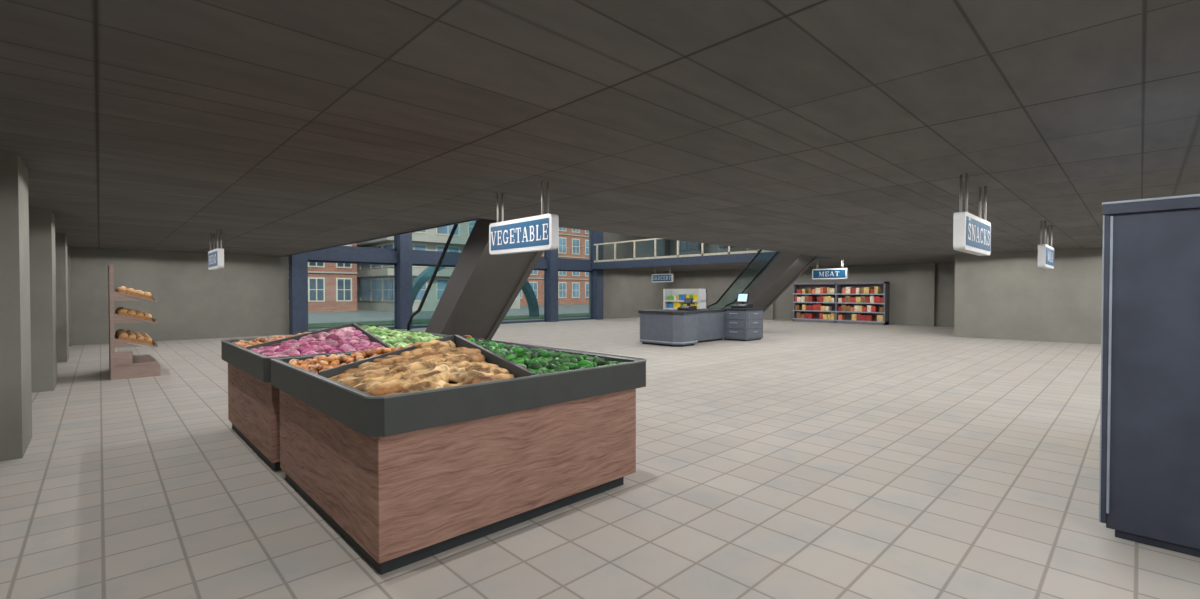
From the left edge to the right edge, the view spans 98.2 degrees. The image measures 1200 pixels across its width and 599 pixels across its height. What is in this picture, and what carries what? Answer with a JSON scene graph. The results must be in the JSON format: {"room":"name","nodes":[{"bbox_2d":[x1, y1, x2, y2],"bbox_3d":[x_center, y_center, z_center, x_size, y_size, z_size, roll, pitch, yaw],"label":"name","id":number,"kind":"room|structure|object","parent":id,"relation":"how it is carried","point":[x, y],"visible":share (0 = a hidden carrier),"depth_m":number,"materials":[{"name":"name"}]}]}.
{"room":"supermarket","nodes":[
{"label":"supermarket","id":0,"kind":"room"},
{"bbox_2d":[0,151,71,460],"bbox_3d":[-6.283,-1.775,5.170,0.750,6.600,28.800,-1,1,-44],"label":"wall","id":1,"kind":"structure","parent":0,"point":[35,274],"depth_m":5.33,"materials":[{"name":"paint"}]},
{"bbox_2d":[70,247,288,344],"bbox_3d":[-14.013,-1.954,17.506,6.120,6.600,0.300,-1,1,-44],"label":"wall","id":2,"kind":"structure","parent":0,"point":[249,296],"depth_m":17.37,"materials":[{"name":"paint"}]},
{"bbox_2d":[0,0,1199,271],"bbox_3d":[4.111,-1.720,15.174,29.000,0.340,28.200,-1,1,-44],"label":"ceiling","id":3,"kind":"structure","parent":0,"point":[848,130],"depth_m":3.96,"materials":[{"name":"concrete"}]},
{"bbox_2d":[208,230,223,269],"bbox_3d":[-8.534,-1.087,11.550,0.124,0.820,1.360,-1,1,-44],"label":"hanging sign","id":4,"kind":"object","parent":3,"relation":"hanging from","point":[215,256],"visible":1,"depth_m":11.20,"materials":[{"name":"white plastic"}]},
{"bbox_2d":[489,182,558,254],"bbox_3d":[-1.004,-1.016,6.653,0.124,0.820,1.360,-1,1,-44],"label":"hanging sign","id":5,"kind":"object","parent":3,"relation":"hanging from","point":[539,232],"visible":1,"depth_m":6.49,"materials":[{"name":"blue plastic"}]},
{"bbox_2d":[284,218,830,268],"bbox_3d":[-1.326,-1.785,19.691,15.570,0.380,13.650,-1,1,-44],"label":"trim","id":6,"kind":"structure","parent":3,"relation":"attached to","point":[764,256],"depth_m":24.26,"materials":[{"name":"blue metal"}]},
{"bbox_2d":[594,238,776,261],"bbox_3d":[4.318,-2.591,25.215,0.100,1.070,13.400,-1,1,-44],"label":"balcony railing","id":7,"kind":"object","parent":6,"relation":"on","point":[654,239],"visible":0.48,"depth_m":26.68,"materials":[{"name":"beige metal"}]},
{"bbox_2d":[652,266,672,281],"bbox_3d":[3.242,-1.312,27.044,0.124,0.820,1.360,-1,1,-44],"label":"hanging sign","id":8,"kind":"object","parent":3,"relation":"hanging from","point":[655,277],"visible":1,"depth_m":26.97,"materials":[{"name":"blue plastic"}]},
{"bbox_2d":[680,241,700,251],"bbox_3d":[4.774,-2.825,27.594,0.440,1.500,1.640,-1,1,-44],"label":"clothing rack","id":9,"kind":"object","parent":3,"relation":"on","point":[684,245],"visible":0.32,"depth_m":27.39,"materials":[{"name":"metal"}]},
{"bbox_2d":[718,245,747,252],"bbox_3d":[6.577,-2.798,25.721,0.440,1.500,1.640,-1,1,-44],"label":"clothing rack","id":10,"kind":"object","parent":3,"relation":"on","point":[719,246],"visible":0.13,"depth_m":26.02,"materials":[{"name":"metal"}]},
{"bbox_2d":[812,258,847,278],"bbox_3d":[9.154,-1.220,20.729,0.124,0.820,1.360,-1,1,-44],"label":"hanging sign","id":11,"kind":"object","parent":3,"relation":"hanging from","point":[834,273],"visible":0.98,"depth_m":20.65,"materials":[{"name":"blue plastic"}]},
{"bbox_2d":[953,174,990,255],"bbox_3d":[4.491,-0.991,6.251,1.420,0.860,0.124,-1,1,-44],"label":"hanging sign","id":12,"kind":"object","parent":3,"relation":"hanging from","point":[971,233],"visible":1,"depth_m":5.93,"materials":[{"name":"white plastic"}]},
{"bbox_2d":[1038,221,1053,268],"bbox_3d":[8.696,-1.047,10.130,1.400,0.860,0.124,-1,1,-44],"label":"hanging sign","id":13,"kind":"object","parent":3,"relation":"hanging from","point":[1045,252],"visible":1,"depth_m":9.80,"materials":[{"name":"white plastic"}]},
{"bbox_2d":[0,317,1199,598],"bbox_3d":[4.111,1.480,15.220,29.600,0.200,28.800,-1,1,-44],"label":"floor","id":14,"kind":"structure","parent":0,"point":[802,460],"depth_m":4.13,"materials":[{"name":"tile"}]},
{"bbox_2d":[108,264,159,379],"bbox_3d":[-9.244,0.401,10.298,0.690,2.100,1.750,-1,1,-44],"label":"rack","id":15,"kind":"object","parent":14,"relation":"on","point":[122,365],"visible":1,"depth_m":9.64,"materials":[{"name":"brown wood"}]},
{"bbox_2d":[221,323,450,470],"bbox_3d":[-2.866,0.891,6.125,2.301,1.240,2.318,-1,1,-44],"label":"stand","id":16,"kind":"object","parent":14,"relation":"on","point":[253,402],"visible":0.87,"depth_m":5.32,"materials":[{"name":"brown wood"}]},
{"bbox_2d":[270,335,645,574],"bbox_3d":[-1.208,0.916,4.438,2.311,1.240,2.348,-1,1,-44],"label":"stand","id":17,"kind":"object","parent":14,"relation":"on","point":[418,451],"visible":1,"depth_m":3.48,"materials":[{"name":"brown wood"}]},
{"bbox_2d":[407,219,543,339],"bbox_3d":[-2.862,-0.802,11.870,1.450,4.460,4.410,-1,1,-44],"label":"escalator","id":18,"kind":"object","parent":14,"relation":"on","point":[482,287],"visible":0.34,"depth_m":11.30,"materials":[{"name":"metal"}]},
{"bbox_2d":[663,289,706,309],"bbox_3d":[3.125,0.462,19.219,0.455,1.720,1.650,-1,1,-44],"label":"display","id":19,"kind":"object","parent":14,"relation":"on","point":[673,299],"visible":0.29,"depth_m":19.23,"materials":[{"name":"white plastic"}]},
{"bbox_2d":[638,293,764,346],"bbox_3d":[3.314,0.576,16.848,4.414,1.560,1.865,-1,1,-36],"label":"checkout counter","id":20,"kind":"object","parent":14,"relation":"on","point":[688,325],"depth_m":16.38,"materials":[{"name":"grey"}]},
{"bbox_2d":[677,298,696,310],"bbox_3d":[2.716,0.148,16.218,0.440,0.375,0.420,-1,1,-44],"label":"cash register","id":21,"kind":"object","parent":20,"relation":"attached to","point":[688,301],"depth_m":16.16,"materials":[{"name":"black plastic"}]},
{"bbox_2d":[707,250,818,312],"bbox_3d":[6.252,-0.929,20.640,1.450,4.460,4.410,-1,1,-44],"label":"escalator","id":22,"kind":"object","parent":14,"relation":"on","point":[785,268],"visible":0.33,"depth_m":19.76,"materials":[{"name":"metal"}]},
{"bbox_2d":[793,282,888,324],"bbox_3d":[12.381,0.159,27.012,0.605,2.100,4.650,-1,1,-44],"label":"shelf","id":23,"kind":"object","parent":14,"relation":"on","point":[826,302],"visible":0.99,"depth_m":26.78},
{"bbox_2d":[1099,194,1199,556],"bbox_3d":[4.864,0.448,4.268,3.550,2.180,0.965,-1,1,-44],"label":"refrigerator","id":24,"kind":"object","parent":14,"relation":"on","point":[1149,467],"visible":1,"depth_m":3.24,"materials":[{"name":"grey metal"}]},
{"bbox_2d":[589,231,669,318],"bbox_3d":[2.174,-2.179,33.082,7.550,6.600,0.300,-1,1,-44],"label":"wall","id":25,"kind":"structure","parent":0,"point":[625,293],"depth_m":32.60,"materials":[{"name":"paint"}]},
{"bbox_2d":[308,236,396,331],"bbox_3d":[-10.043,-2.006,21.118,3.530,6.600,0.080,-1,1,-44],"label":"window","id":26,"kind":"structure","parent":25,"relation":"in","point":[353,247],"depth_m":21.87,"materials":[{"name":"blue metal"}]},
{"bbox_2d":[412,250,460,327],"bbox_3d":[-7.125,-2.047,23.926,3.530,6.600,0.080,-1,1,-44],"label":"window","id":27,"kind":"structure","parent":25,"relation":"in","point":[423,326],"depth_m":23.32,"materials":[{"name":"blue metal"}]},
{"bbox_2d":[289,231,602,334],"bbox_3d":[-5.796,-2.062,24.997,16.070,6.600,0.600,-1,1,-44],"label":"window frame","id":28,"kind":"structure","parent":25,"relation":"attached to","point":[403,256],"depth_m":22.19,"materials":[{"name":"blue metal"}]},
{"bbox_2d":[501,250,545,323],"bbox_3d":[-4.207,-2.087,26.734,3.530,6.600,0.080,-1,1,-44],"label":"window","id":29,"kind":"structure","parent":25,"relation":"in","point":[544,257],"depth_m":27.91,"materials":[{"name":"blue metal"}]},
{"bbox_2d":[558,231,591,320],"bbox_3d":[-1.523,-2.125,29.317,2.880,6.600,0.080,-1,1,-44],"label":"window","id":30,"kind":"structure","parent":25,"relation":"in","point":[590,260],"depth_m":30.20,"materials":[{"name":"blue metal"}]},
{"bbox_2d":[670,240,954,326],"bbox_3d":[14.699,-2.064,25.151,0.500,6.600,28.500,-1,1,-44],"label":"wall","id":31,"kind":"structure","parent":0,"point":[919,294],"depth_m":25.60,"materials":[{"name":"paint"}]},
{"bbox_2d":[954,248,1102,343],"bbox_3d":[18.496,-0.109,16.827,5.990,2.930,10.600,-1,1,-44],"label":"wall partition","id":32,"kind":"structure","parent":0,"point":[1006,295],"depth_m":17.07,"materials":[{"name":"paint"}]},
{"label":"outside","id":33,"kind":"structure","parent":0,"visible":0},
{"bbox_2d":[308,304,588,330],"bbox_3d":[-6.120,1.076,49.645,180.000,0.310,200.000,-1,1,-44],"label":"ground","id":34,"kind":"structure","parent":33,"point":[316,320],"depth_m":35.08,"materials":[{"name":"concrete"}]},
{"bbox_2d":[288,243,356,311],"bbox_3d":[-35.858,-5.185,40.364,29.000,12.600,12.600,-1,1,-44],"label":"brick building","id":35,"kind":"structure","parent":34,"relation":"on","point":[332,287],"depth_m":44.54,"materials":[{"name":"red brick"}]},
{"bbox_2d":[357,221,519,311],"bbox_3d":[-18.337,-11.435,54.084,13.800,24.700,17.000,-1,1,-44],"label":"apartment building","id":36,"kind":"structure","parent":34,"relation":"on","point":[375,283],"depth_m":46.81,"materials":[{"name":"beige paint"}]},
{"bbox_2d":[412,266,539,316],"bbox_3d":[-7.529,-0.756,31.468,9.200,4.000,0.600,-1,1,-44],"label":"arch","id":37,"kind":"object","parent":34,"relation":"on","point":[424,276],"visible":0.36,"depth_m":29.60,"materials":[{"name":"teal paint"}]},
{"bbox_2d":[520,227,588,304],"bbox_3d":[-1.920,-6.319,84.115,46.600,13.600,16.600,-1,1,-44],"label":"brick building","id":38,"kind":"structure","parent":34,"relation":"on","point":[573,287],"depth_m":70.89,"materials":[{"name":"brick"}]}
]}

